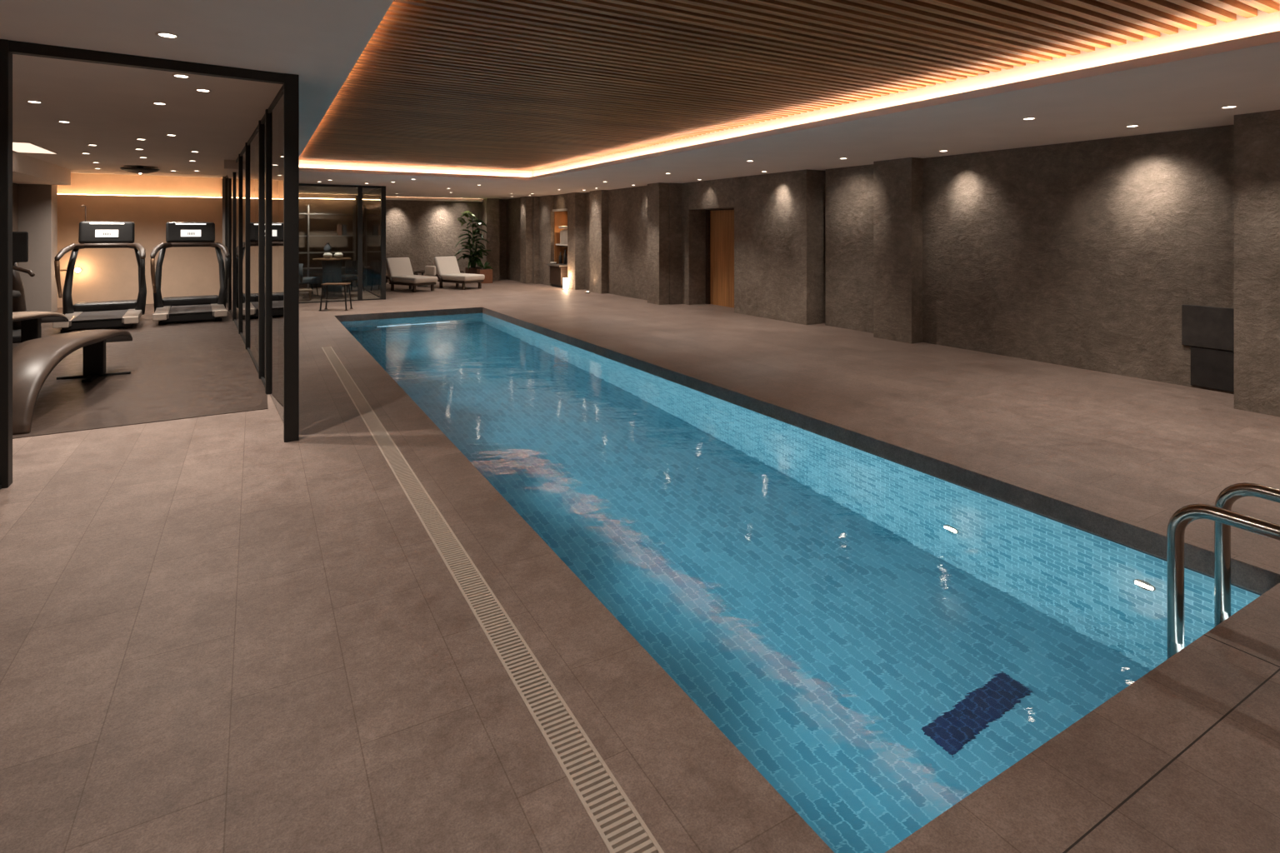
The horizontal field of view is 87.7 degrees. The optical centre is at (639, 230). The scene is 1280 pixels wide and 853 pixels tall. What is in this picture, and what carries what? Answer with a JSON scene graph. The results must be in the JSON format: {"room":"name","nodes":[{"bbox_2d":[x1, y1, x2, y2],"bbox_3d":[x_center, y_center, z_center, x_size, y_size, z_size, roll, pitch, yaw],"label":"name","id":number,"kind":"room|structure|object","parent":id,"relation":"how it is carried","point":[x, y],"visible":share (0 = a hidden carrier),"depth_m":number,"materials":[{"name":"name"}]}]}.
{"room":"indoor swimming pool","nodes":[
{"label":"indoor swimming pool","id":0,"kind":"room"},
{"bbox_2d":[12,182,18,266],"bbox_3d":[-7.258,-0.050,4.469,0.300,3.300,21.400,0,0,-30],"label":"wall","id":1,"kind":"structure","parent":0,"point":[15,186],"depth_m":12.53,"materials":[{"name":"beige paint"}]},
{"bbox_2d":[18,184,57,312],"bbox_3d":[-11.734,0.205,12.999,0.480,2.790,0.450,0,0,-30],"label":"pillar","id":2,"kind":"structure","parent":0,"point":[37,203],"depth_m":12.85,"materials":[{"name":"beige paint"}]},
{"bbox_2d":[57,173,222,308],"bbox_3d":[-11.010,-0.050,14.716,3.450,3.300,0.500,0,0,-30],"label":"wall","id":3,"kind":"structure","parent":0,"point":[105,274],"depth_m":14.51,"materials":[{"name":"beige paint"}]},
{"bbox_2d":[60,267,80,272],"bbox_3d":[-11.906,0.820,13.818,0.500,0.100,0.150,0,0,-30],"label":"wall light","id":4,"kind":"object","parent":3,"relation":"attached to","point":[77,269],"visible":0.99,"depth_m":13.87,"materials":[{"name":"metal"}]},
{"bbox_2d":[77,194,214,197],"bbox_3d":[-10.999,-0.767,14.538,3.190,0.010,0.020,0,0,-30],"label":"led strip","id":5,"kind":"object","parent":3,"relation":"attached to","point":[77,194],"visible":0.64,"depth_m":14.52,"materials":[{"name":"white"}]},
{"bbox_2d":[222,176,224,267],"bbox_3d":[-9.390,-0.050,15.190,0.170,3.300,1.300,0,0,-30],"label":"wall","id":6,"kind":"structure","parent":0,"point":[223,177],"depth_m":14.60,"materials":[{"name":"beige paint"}]},
{"bbox_2d":[299,193,356,288],"bbox_3d":[-9.578,0.280,18.835,2.850,2.640,0.400,0,0,-30],"label":"wall","id":7,"kind":"structure","parent":0,"point":[319,225],"depth_m":18.93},
{"bbox_2d":[299,197,354,199],"bbox_3d":[-9.386,-0.907,18.553,2.700,0.015,0.020,0,0,-30],"label":"led strip","id":8,"kind":"object","parent":7,"relation":"attached to","point":[299,197],"visible":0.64,"depth_m":18.84,"materials":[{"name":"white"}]},
{"bbox_2d":[385,196,481,283],"bbox_3d":[-8.189,0.280,20.329,7.050,2.640,0.400,0,0,-30],"label":"wall","id":9,"kind":"structure","parent":0,"point":[421,232],"depth_m":20.98,"materials":[{"name":"paint"}]},
{"bbox_2d":[385,197,483,201],"bbox_3d":[-6.753,-0.973,20.812,3.720,0.055,0.200,0,0,-30],"label":"trim","id":10,"kind":"structure","parent":9,"relation":"attached to","point":[387,198],"depth_m":20.85,"materials":[{"name":"paint"}]},
{"bbox_2d":[481,198,499,280],"bbox_3d":[-4.869,0.280,21.698,0.430,2.640,0.550,0,0,-30],"label":"pillar","id":11,"kind":"structure","parent":0,"point":[490,207],"depth_m":21.47,"materials":[{"name":"paint"}]},
{"bbox_2d":[499,199,506,279],"bbox_3d":[-4.372,0.280,22.418,1.150,2.640,0.600,0,0,-30],"label":"wall","id":12,"kind":"structure","parent":0,"point":[502,202],"depth_m":21.98,"materials":[{"name":"paint"}]},
{"bbox_2d":[520,196,532,283],"bbox_3d":[-3.275,0.280,20.569,0.700,2.640,0.500,0,0,-30],"label":"pillar","id":13,"kind":"structure","parent":0,"point":[526,202],"depth_m":20.26,"materials":[{"name":"paint"}]},
{"bbox_2d":[567,192,584,289],"bbox_3d":[-1.752,0.280,18.331,0.300,2.640,0.500,0,0,-30],"label":"pillar","id":14,"kind":"structure","parent":0,"point":[576,201],"depth_m":18.14,"materials":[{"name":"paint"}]},
{"bbox_2d":[589,190,607,294],"bbox_3d":[-1.075,0.280,17.278,0.180,2.640,0.700,0,0,-30],"label":"pillar","id":15,"kind":"structure","parent":0,"point":[598,198],"depth_m":17.07,"materials":[{"name":"paint"}]},
{"bbox_2d":[0,279,1279,852],"bbox_3d":[-2.536,1.642,9.390,13.400,0.096,25.200,0,0,-30],"label":"floor","id":16,"kind":"structure","parent":0,"point":[219,633],"depth_m":2.73,"materials":[{"name":"tile"}]},
{"bbox_2d":[12,231,34,343],"bbox_3d":[-9.281,0.804,9.815,0.570,1.580,1.100,0,0,-40],"label":"exercise machine","id":17,"kind":"object","parent":16,"relation":"on","point":[20,239],"visible":0.48,"depth_m":10.01,"materials":[{"name":"black plastic"}]},
{"bbox_2d":[12,311,68,349],"bbox_3d":[-7.815,1.298,8.140,0.640,0.607,2.930,0,0,-24],"label":"bench","id":18,"kind":"object","parent":16,"relation":"on","point":[31,322],"visible":0.64,"depth_m":8.90,"materials":[{"name":"leather"}]},
{"bbox_2d":[12,329,132,434],"bbox_3d":[-5.569,1.298,6.498,0.640,0.607,2.930,0,0,-27],"label":"bench","id":19,"kind":"object","parent":16,"relation":"on","point":[33,361],"visible":0.91,"depth_m":5.77,"materials":[{"name":"brown leather"}]},
{"bbox_2d":[52,205,146,333],"bbox_3d":[-9.100,0.569,11.296,1.184,2.049,1.830,0,0,-34],"label":"treadmill","id":20,"kind":"object","parent":16,"relation":"on","point":[86,315],"visible":0.94,"depth_m":11.57,"materials":[{"name":"black plastic"}]},
{"bbox_2d":[73,300,136,311],"bbox_3d":[-9.500,1.344,11.888,0.920,0.160,0.400,0,0,-34],"label":"hood","id":21,"kind":"object","parent":20,"relation":"attached to","point":[122,304],"depth_m":11.74,"materials":[{"name":"black plastic"}]},
{"bbox_2d":[0,39,299,489],"bbox_3d":[-3.265,0.205,4.465,1.802,2.790,0.506,0,0,-33],"label":"frame","id":22,"kind":"object","parent":16,"relation":"on","point":[7,47],"visible":1,"depth_m":4.54,"materials":[{"name":"black metal"}]},
{"bbox_2d":[150,222,229,324],"bbox_3d":[-8.194,0.716,12.166,1.184,1.757,1.830,0,0,-34],"label":"treadmill","id":23,"kind":"object","parent":16,"relation":"on","point":[172,309],"visible":1,"depth_m":12.46,"materials":[{"name":"black plastic"}]},
{"bbox_2d":[162,295,218,306],"bbox_3d":[-8.594,1.344,12.758,0.920,0.160,0.400,0,0,-34],"label":"hood","id":24,"kind":"object","parent":23,"relation":"attached to","point":[211,299],"depth_m":12.61,"materials":[{"name":"black plastic"}]},
{"bbox_2d":[225,175,228,308],"bbox_3d":[-8.601,0.206,13.937,0.070,2.788,1.544,0,0,-34],"label":"partition panel","id":25,"kind":"object","parent":16,"relation":"on","point":[226,177],"visible":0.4,"depth_m":14.34,"materials":[{"name":"black metal"}]},
{"bbox_2d":[228,175,232,317],"bbox_3d":[-7.693,0.206,12.585,0.070,2.788,1.694,0,0,-34],"label":"partition panel","id":26,"kind":"object","parent":16,"relation":"on","point":[230,180],"visible":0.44,"depth_m":13.09,"materials":[{"name":"clear glass"}]},
{"bbox_2d":[232,157,238,329],"bbox_3d":[-6.714,0.206,11.129,0.070,2.788,1.794,0,0,-34],"label":"partition panel","id":27,"kind":"object","parent":16,"relation":"on","point":[235,175],"visible":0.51,"depth_m":11.58,"materials":[{"name":"black metal"}]},
{"bbox_2d":[238,146,244,344],"bbox_3d":[-5.764,0.206,9.714,0.070,2.788,1.594,0,0,-34],"label":"partition panel","id":28,"kind":"object","parent":16,"relation":"on","point":[242,156],"visible":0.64,"depth_m":10.04,"materials":[{"name":"black metal"}]},
{"bbox_2d":[245,125,258,373],"bbox_3d":[-4.716,0.206,8.155,0.070,2.788,2.145,0,0,-34],"label":"partition panel","id":29,"kind":"object","parent":16,"relation":"on","point":[252,146],"visible":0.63,"depth_m":8.36,"materials":[{"name":"clear glass"}]},
{"bbox_2d":[258,114,264,387],"bbox_3d":[-3.892,0.206,6.927,0.070,2.788,0.792,0,0,-34],"label":"partition panel","id":30,"kind":"object","parent":16,"relation":"on","point":[261,122],"visible":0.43,"depth_m":7.17,"materials":[{"name":"black metal"}]},
{"bbox_2d":[265,85,283,422],"bbox_3d":[-3.202,0.206,5.899,0.070,2.788,1.664,0,0,-34],"label":"partition panel","id":31,"kind":"object","parent":16,"relation":"on","point":[274,114],"visible":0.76,"depth_m":6.14,"materials":[{"name":"clear glass"}]},
{"bbox_2d":[299,288,312,299],"bbox_3d":[-7.891,1.480,15.363,0.600,0.240,0.400,0,0,-30],"label":"table","id":32,"kind":"object","parent":16,"relation":"on","point":[309,290],"visible":0.44,"depth_m":15.34,"materials":[{"name":"wood"}]},
{"bbox_2d":[299,264,319,295],"bbox_3d":[-8.316,1.201,16.440,0.660,0.802,0.677,0,0,-40],"label":"armchair","id":33,"kind":"object","parent":16,"relation":"on","point":[307,280],"visible":0.4,"depth_m":16.26,"materials":[{"name":"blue fabric"}]},
{"bbox_2d":[299,205,355,289],"bbox_3d":[-9.120,0.450,18.291,2.400,2.300,0.360,0,0,-30],"label":"shelving unit","id":34,"kind":"object","parent":16,"relation":"on","point":[353,213],"visible":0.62,"depth_m":18.51,"materials":[{"name":"grey metal"}]},
{"bbox_2d":[323,243,331,252],"bbox_3d":[-8.687,0.465,18.541,0.200,0.250,0.197,0,0,-30],"label":"vase","id":35,"kind":"object","parent":34,"relation":"on","point":[327,248],"visible":1,"depth_m":18.48,"materials":[{"name":"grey ceramic"}]},
{"bbox_2d":[337,225,341,235],"bbox_3d":[-8.427,-0.021,18.691,0.100,0.300,0.200,0,0,-30],"label":"book","id":36,"kind":"object","parent":34,"relation":"on","point":[339,227],"visible":1,"depth_m":18.60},
{"bbox_2d":[342,225,346,235],"bbox_3d":[-8.314,-0.021,18.756,0.100,0.300,0.200,0,0,-30],"label":"book","id":37,"kind":"object","parent":34,"relation":"on","point":[344,227],"visible":1,"depth_m":18.67,"materials":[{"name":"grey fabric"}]},
{"bbox_2d":[312,257,351,297],"bbox_3d":[-7.474,1.135,16.181,0.860,0.930,0.860,0,0,-30],"label":"bar table","id":38,"kind":"object","parent":16,"relation":"on","point":[332,267],"visible":0.93,"depth_m":16.00,"materials":[{"name":"brown metal"}]},
{"bbox_2d":[323,252,332,258],"bbox_3d":[-7.535,0.600,16.088,0.210,0.140,0.210,0,0,-30],"label":"bowl","id":39,"kind":"object","parent":38,"relation":"on","point":[327,255],"visible":1,"depth_m":16.01,"materials":[{"name":"white ceramic"}]},
{"bbox_2d":[334,252,343,258],"bbox_3d":[-7.328,0.600,16.208,0.210,0.140,0.210,0,0,-30],"label":"bowl","id":40,"kind":"object","parent":38,"relation":"on","point":[337,255],"visible":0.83,"depth_m":16.14,"materials":[{"name":"white ceramic"}]},
{"bbox_2d":[318,282,353,310],"bbox_3d":[-6.147,1.333,13.483,0.564,0.535,0.364,0,0,-5],"label":"stool","id":41,"kind":"object","parent":16,"relation":"on","point":[342,283],"visible":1,"depth_m":13.37,"materials":[{"name":"brown wood"}]},
{"bbox_2d":[299,183,385,303],"bbox_3d":[-8.365,0.281,17.024,2.740,2.639,5.050,0,0,-30],"label":"glass screen","id":42,"kind":"object","parent":16,"relation":"on","point":[371,205],"visible":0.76,"depth_m":16.26,"materials":[{"name":"black metal"}]},
{"bbox_2d":[340,260,364,292],"bbox_3d":[-7.625,1.201,17.555,0.677,0.802,0.660,0,0,30],"label":"armchair","id":43,"kind":"object","parent":16,"relation":"on","point":[351,267],"visible":0.7,"depth_m":17.76,"materials":[{"name":"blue fabric"}]},
{"bbox_2d":[385,257,437,292],"bbox_3d":[-6.137,1.166,17.840,1.398,0.868,0.880,0,0,36],"label":"lounge chair","id":44,"kind":"object","parent":16,"relation":"on","point":[399,270],"visible":0.97,"depth_m":17.80,"materials":[{"name":"beige fabric"}]},
{"bbox_2d":[385,257,413,277],"bbox_3d":[-6.556,1.013,18.150,0.350,0.563,0.720,0,0,36],"label":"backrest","id":45,"kind":"object","parent":44,"relation":"on","point":[394,266],"depth_m":18.06,"materials":[{"name":"beige fabric"}]},
{"bbox_2d":[391,275,437,283],"bbox_3d":[-6.002,1.288,17.747,1.070,0.155,0.720,0,0,36],"label":"seat cushion","id":46,"kind":"object","parent":44,"relation":"on","point":[395,278],"depth_m":17.51,"materials":[{"name":"beige fabric"}]},
{"bbox_2d":[425,265,435,275],"bbox_3d":[-5.615,1.070,17.862,0.400,0.260,0.100,0,0,36],"label":"cushion","id":47,"kind":"object","parent":44,"relation":"on","point":[429,270],"depth_m":17.78,"materials":[{"name":"beige fabric"}]},
{"bbox_2d":[415,270,428,286],"bbox_3d":[-6.257,1.385,19.193,0.440,0.430,0.440,0,0,-30],"label":"side table","id":48,"kind":"object","parent":16,"relation":"on","point":[418,272],"visible":0.62,"depth_m":19.07,"materials":[{"name":"brown wood"}]},
{"bbox_2d":[433,255,484,289],"bbox_3d":[-5.069,1.166,18.630,1.398,0.868,0.880,0,0,36],"label":"lounge chair","id":49,"kind":"object","parent":16,"relation":"on","point":[447,267],"visible":0.98,"depth_m":18.58,"materials":[{"name":"beige fabric"}]},
{"bbox_2d":[433,255,459,275],"bbox_3d":[-5.487,1.013,18.940,0.350,0.563,0.720,0,0,36],"label":"cushion","id":50,"kind":"object","parent":49,"relation":"on","point":[444,265],"depth_m":18.83,"materials":[{"name":"beige fabric"}]},
{"bbox_2d":[440,273,484,281],"bbox_3d":[-4.933,1.288,18.537,1.070,0.155,0.720,0,0,36],"label":"seat cushion","id":51,"kind":"object","parent":49,"relation":"on","point":[444,277],"depth_m":18.29,"materials":[{"name":"beige fabric"}]},
{"bbox_2d":[454,210,490,274],"bbox_3d":[-5.178,0.490,20.803,1.109,2.220,0.791,0,0,-30],"label":"potted plant","id":52,"kind":"object","parent":16,"relation":"on","point":[472,270],"visible":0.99,"depth_m":20.82,"materials":[{"name":"green plant"}]},
{"bbox_2d":[476,261,492,283],"bbox_3d":[-4.757,1.272,20.456,0.480,0.655,0.395,0,0,-30],"label":"planter","id":53,"kind":"object","parent":16,"relation":"on","point":[486,271],"visible":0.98,"depth_m":20.35,"materials":[{"name":"wood"}]},
{"bbox_2d":[321,346,664,852],"bbox_3d":[-0.989,1.629,3.413,0.120,0.063,13.300,0,0,-30],"label":"drain grate","id":54,"kind":"object","parent":16,"relation":"in","point":[617,822],"visible":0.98,"depth_m":2.39,"materials":[{"name":"plastic"}]},
{"bbox_2d":[547,263,567,288],"bbox_3d":[-2.125,1.280,19.097,0.780,0.640,0.900,0,0,-30],"label":"console table","id":55,"kind":"object","parent":16,"relation":"on","point":[558,272],"visible":0.48,"depth_m":18.76,"materials":[{"name":"brown wood"}]},
{"bbox_2d":[559,252,562,264],"bbox_3d":[-2.309,0.790,19.395,0.104,0.340,0.101,0,0,-30],"label":"bottle","id":56,"kind":"object","parent":55,"relation":"on","point":[560,255],"visible":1,"depth_m":19.35,"materials":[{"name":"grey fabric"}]},
{"bbox_2d":[563,250,566,264],"bbox_3d":[-2.144,0.750,19.109,0.104,0.420,0.101,0,0,-30],"label":"bottle","id":57,"kind":"object","parent":55,"relation":"on","point":[565,253],"visible":0.97,"depth_m":19.07,"materials":[{"name":"grey glass"}]},
{"bbox_2d":[562,278,568,289],"bbox_3d":[-2.036,1.450,18.282,0.156,0.300,0.156,0,0,-30],"label":"lantern","id":58,"kind":"object","parent":16,"relation":"on","point":[565,280],"visible":1,"depth_m":18.23,"materials":[{"name":"beige"}]},
{"bbox_2d":[334,307,1279,594],"bbox_3d":[-1.384,2.377,7.815,3.040,1.546,12.780,0,0,-30],"label":"pool edge","id":59,"kind":"object","parent":16,"relation":"in","point":[1246,576],"visible":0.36,"depth_m":4.61,"materials":[{"name":"tile"}]},
{"bbox_2d":[340,313,1262,852],"bbox_3d":[-1.384,1.720,7.815,2.840,0.001,12.580,0,0,-30],"label":"water","id":60,"kind":"object","parent":59,"relation":"in","point":[881,639],"visible":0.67,"depth_m":3.32,"materials":[{"name":"blue liquid"}]},
{"bbox_2d":[1062,635,1279,852],"bbox_3d":[4.920,1.600,1.669,7.810,0.001,4.370,0,0,-30],"label":"trim","id":61,"kind":"structure","parent":16,"relation":"on","point":[1087,833],"depth_m":2.02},
{"bbox_2d":[1166,482,1279,644],"bbox_3d":[2.629,1.831,2.607,0.570,1.438,0.795,0,0,-30],"label":"pool handrail","id":62,"kind":"object","parent":16,"relation":"on","point":[1221,513],"visible":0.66,"depth_m":2.79,"materials":[{"name":"metal"}]},
{"bbox_2d":[0,0,1279,199],"bbox_3d":[-2.536,-1.370,9.390,13.400,0.660,25.200,0,0,-30],"label":"ceiling","id":63,"kind":"structure","parent":0,"point":[511,99],"depth_m":5.33,"materials":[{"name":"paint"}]},
{"bbox_2d":[25,100,43,103],"bbox_3d":[-5.580,-1.187,6.143,0.120,0.006,0.120,0,0,-30],"label":"recessed light","id":64,"kind":"object","parent":63,"relation":"in","point":[32,102],"visible":1,"depth_m":6.15,"materials":[{"name":"beige"}]},
{"bbox_2d":[12,141,70,184],"bbox_3d":[-9.991,-1.040,10.801,1.280,0.300,5.000,0,0,-30],"label":"ceiling light panel","id":65,"kind":"object","parent":63,"relation":"attached to","point":[26,169],"visible":0.88,"depth_m":10.98,"materials":[{"name":"paint"}]},
{"bbox_2d":[12,142,56,154],"bbox_3d":[-8.762,-1.177,9.473,0.440,0.002,1.430,0,0,-30],"label":"diffuser","id":66,"kind":"object","parent":65,"relation":"attached to","point":[17,147],"depth_m":9.55,"materials":[{"name":"beige plastic"}]},
{"bbox_2d":[56,120,71,123],"bbox_3d":[-6.275,-1.187,7.266,0.120,0.006,0.120,0,0,-30],"label":"recessed light","id":67,"kind":"object","parent":63,"relation":"in","point":[65,122],"visible":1,"depth_m":7.27,"materials":[{"name":"beige"}]},
{"bbox_2d":[120,166,159,174],"bbox_3d":[-9.304,-1.122,12.411,0.600,0.135,0.600,0,0,-30],"label":"ceiling speaker","id":68,"kind":"object","parent":63,"relation":"attached to","point":[140,170],"visible":1,"depth_m":12.25,"materials":[{"name":"black plastic"}]},
{"bbox_2d":[151,102,167,104],"bbox_3d":[-4.482,-1.187,6.222,0.120,0.006,0.120,0,0,-30],"label":"recessed light","id":69,"kind":"object","parent":63,"relation":"in","point":[157,103],"visible":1,"depth_m":6.23,"materials":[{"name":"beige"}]},
{"bbox_2d":[155,31,179,38],"bbox_3d":[-2.869,-1.187,4.048,0.120,0.006,0.120,0,0,-30],"label":"recessed light","id":70,"kind":"object","parent":63,"relation":"in","point":[167,35],"visible":1,"depth_m":4.04,"materials":[{"name":"paint"}]},
{"bbox_2d":[171,74,190,78],"bbox_3d":[-3.520,-1.187,5.115,0.120,0.006,0.120,0,0,-30],"label":"recessed light","id":71,"kind":"object","parent":63,"relation":"in","point":[182,76],"visible":1,"depth_m":5.11,"materials":[{"name":"beige"}]},
{"bbox_2d":[195,88,211,92],"bbox_3d":[-3.695,-1.187,5.638,0.120,0.006,0.120,0,0,-30],"label":"recessed light","id":72,"kind":"object","parent":63,"relation":"in","point":[196,89],"visible":1,"depth_m":5.64,"materials":[{"name":"beige"}]},
{"bbox_2d":[1021,117,1036,119],"bbox_3d":[3.599,-1.037,6.166,0.120,0.006,0.120,0,0,-30],"label":"recessed light","id":73,"kind":"object","parent":63,"relation":"in","point":[1025,118],"visible":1,"depth_m":6.17,"materials":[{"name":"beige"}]},
{"bbox_2d":[1125,125,1139,127],"bbox_3d":[4.880,-1.037,6.606,0.120,0.006,0.120,0,0,-30],"label":"recessed light","id":74,"kind":"object","parent":63,"relation":"in","point":[1129,126],"visible":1,"depth_m":6.61,"materials":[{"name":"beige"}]},
{"bbox_2d":[1219,105,1238,109],"bbox_3d":[4.937,-1.037,5.588,0.120,0.006,0.120,0,0,-30],"label":"recessed light","id":75,"kind":"object","parent":63,"relation":"in","point":[1225,107],"visible":1,"depth_m":5.59,"materials":[{"name":"beige"}]},
{"bbox_2d":[647,182,669,304],"bbox_3d":[0.395,0.280,14.663,0.250,2.640,0.500,0,0,-30],"label":"pillar","id":76,"kind":"structure","parent":0,"point":[658,192],"depth_m":14.48,"materials":[{"name":"paint"}]},
{"bbox_2d":[689,169,821,324],"bbox_3d":[2.220,0.280,13.003,0.650,2.640,3.540,0,0,-30],"label":"wall","id":77,"kind":"structure","parent":0,"point":[777,216],"depth_m":12.00,"materials":[{"name":"rough dark plaster"}]},
{"bbox_2d":[705,208,734,308],"bbox_3d":[1.820,0.570,14.135,0.210,2.060,1.180,0,0,-30],"label":"door","id":78,"kind":"structure","parent":77,"relation":"in","point":[719,222],"depth_m":14.22,"materials":[{"name":"brown wood"}]},
{"bbox_2d":[506,125,1234,394],"bbox_3d":[1.231,0.280,14.464,2.200,2.640,18.780,0,0,-30],"label":"wall","id":79,"kind":"structure","parent":0,"point":[1087,255],"depth_m":8.17,"materials":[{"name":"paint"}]},
{"bbox_2d":[552,208,567,211],"bbox_3d":[-2.259,-0.590,19.008,0.100,0.060,1.020,0,0,-30],"label":"trim","id":80,"kind":"structure","parent":79,"relation":"attached to","point":[563,209],"depth_m":19.01,"materials":[{"name":"paint"}]},
{"bbox_2d":[554,211,567,264],"bbox_3d":[-1.997,0.515,19.164,0.588,2.170,1.008,0,0,-30],"label":"lining","id":81,"kind":"object","parent":79,"relation":"attached to","point":[560,217],"visible":0.21,"depth_m":19.50,"materials":[{"name":"brown wood"}]},
{"bbox_2d":[555,244,567,247],"bbox_3d":[-1.994,0.420,19.149,0.520,0.080,0.960,0,0,-30],"label":"niche shelf","id":82,"kind":"object","parent":81,"relation":"attached to","point":[558,245],"visible":0.31,"depth_m":19.08,"materials":[{"name":"beige wood"}]},
{"bbox_2d":[560,230,563,244],"bbox_3d":[-2.229,0.180,19.418,0.200,0.400,0.200,0,0,-30],"label":"rolled towel","id":83,"kind":"object","parent":82,"relation":"on","point":[561,231],"visible":0.51,"depth_m":19.33,"materials":[{"name":"white fabric"}]},
{"bbox_2d":[563,229,567,244],"bbox_3d":[-2.117,0.165,19.223,0.200,0.430,0.200,0,0,-30],"label":"rolled towel","id":84,"kind":"object","parent":82,"relation":"on","point":[564,230],"visible":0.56,"depth_m":19.14,"materials":[{"name":"white fabric"}]},
{"bbox_2d":[558,225,567,229],"bbox_3d":[-2.054,-0.095,19.114,0.320,0.070,0.720,0,0,-30],"label":"folded towel","id":85,"kind":"object","parent":84,"relation":"on","point":[566,227],"visible":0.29,"depth_m":19.16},
{"bbox_2d":[565,230,567,244],"bbox_3d":[-2.005,0.180,19.028,0.200,0.400,0.200,0,0,-30],"label":"rolled towel","id":86,"kind":"object","parent":82,"relation":"on","point":[567,231],"visible":0.22,"depth_m":18.97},
{"bbox_2d":[1181,304,1234,392],"bbox_3d":[5.737,1.170,6.633,0.030,0.820,0.570,0,0,-30],"label":"wall panel","id":87,"kind":"object","parent":79,"relation":"attached to","point":[1212,327],"visible":0.56,"depth_m":6.66,"materials":[{"name":"stone"}]},
{"bbox_2d":[873,157,922,344],"bbox_3d":[3.782,0.280,9.788,0.240,2.640,0.670,0,0,-30],"label":"pillar","id":88,"kind":"structure","parent":0,"point":[897,183],"depth_m":9.63,"materials":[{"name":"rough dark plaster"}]},
{"bbox_2d":[1234,110,1279,417],"bbox_3d":[7.059,0.280,3.684,0.670,2.640,5.720,0,0,-30],"label":"pillar","id":89,"kind":"structure","parent":0,"point":[1257,135],"depth_m":5.85,"materials":[{"name":"rough dark plaster"}]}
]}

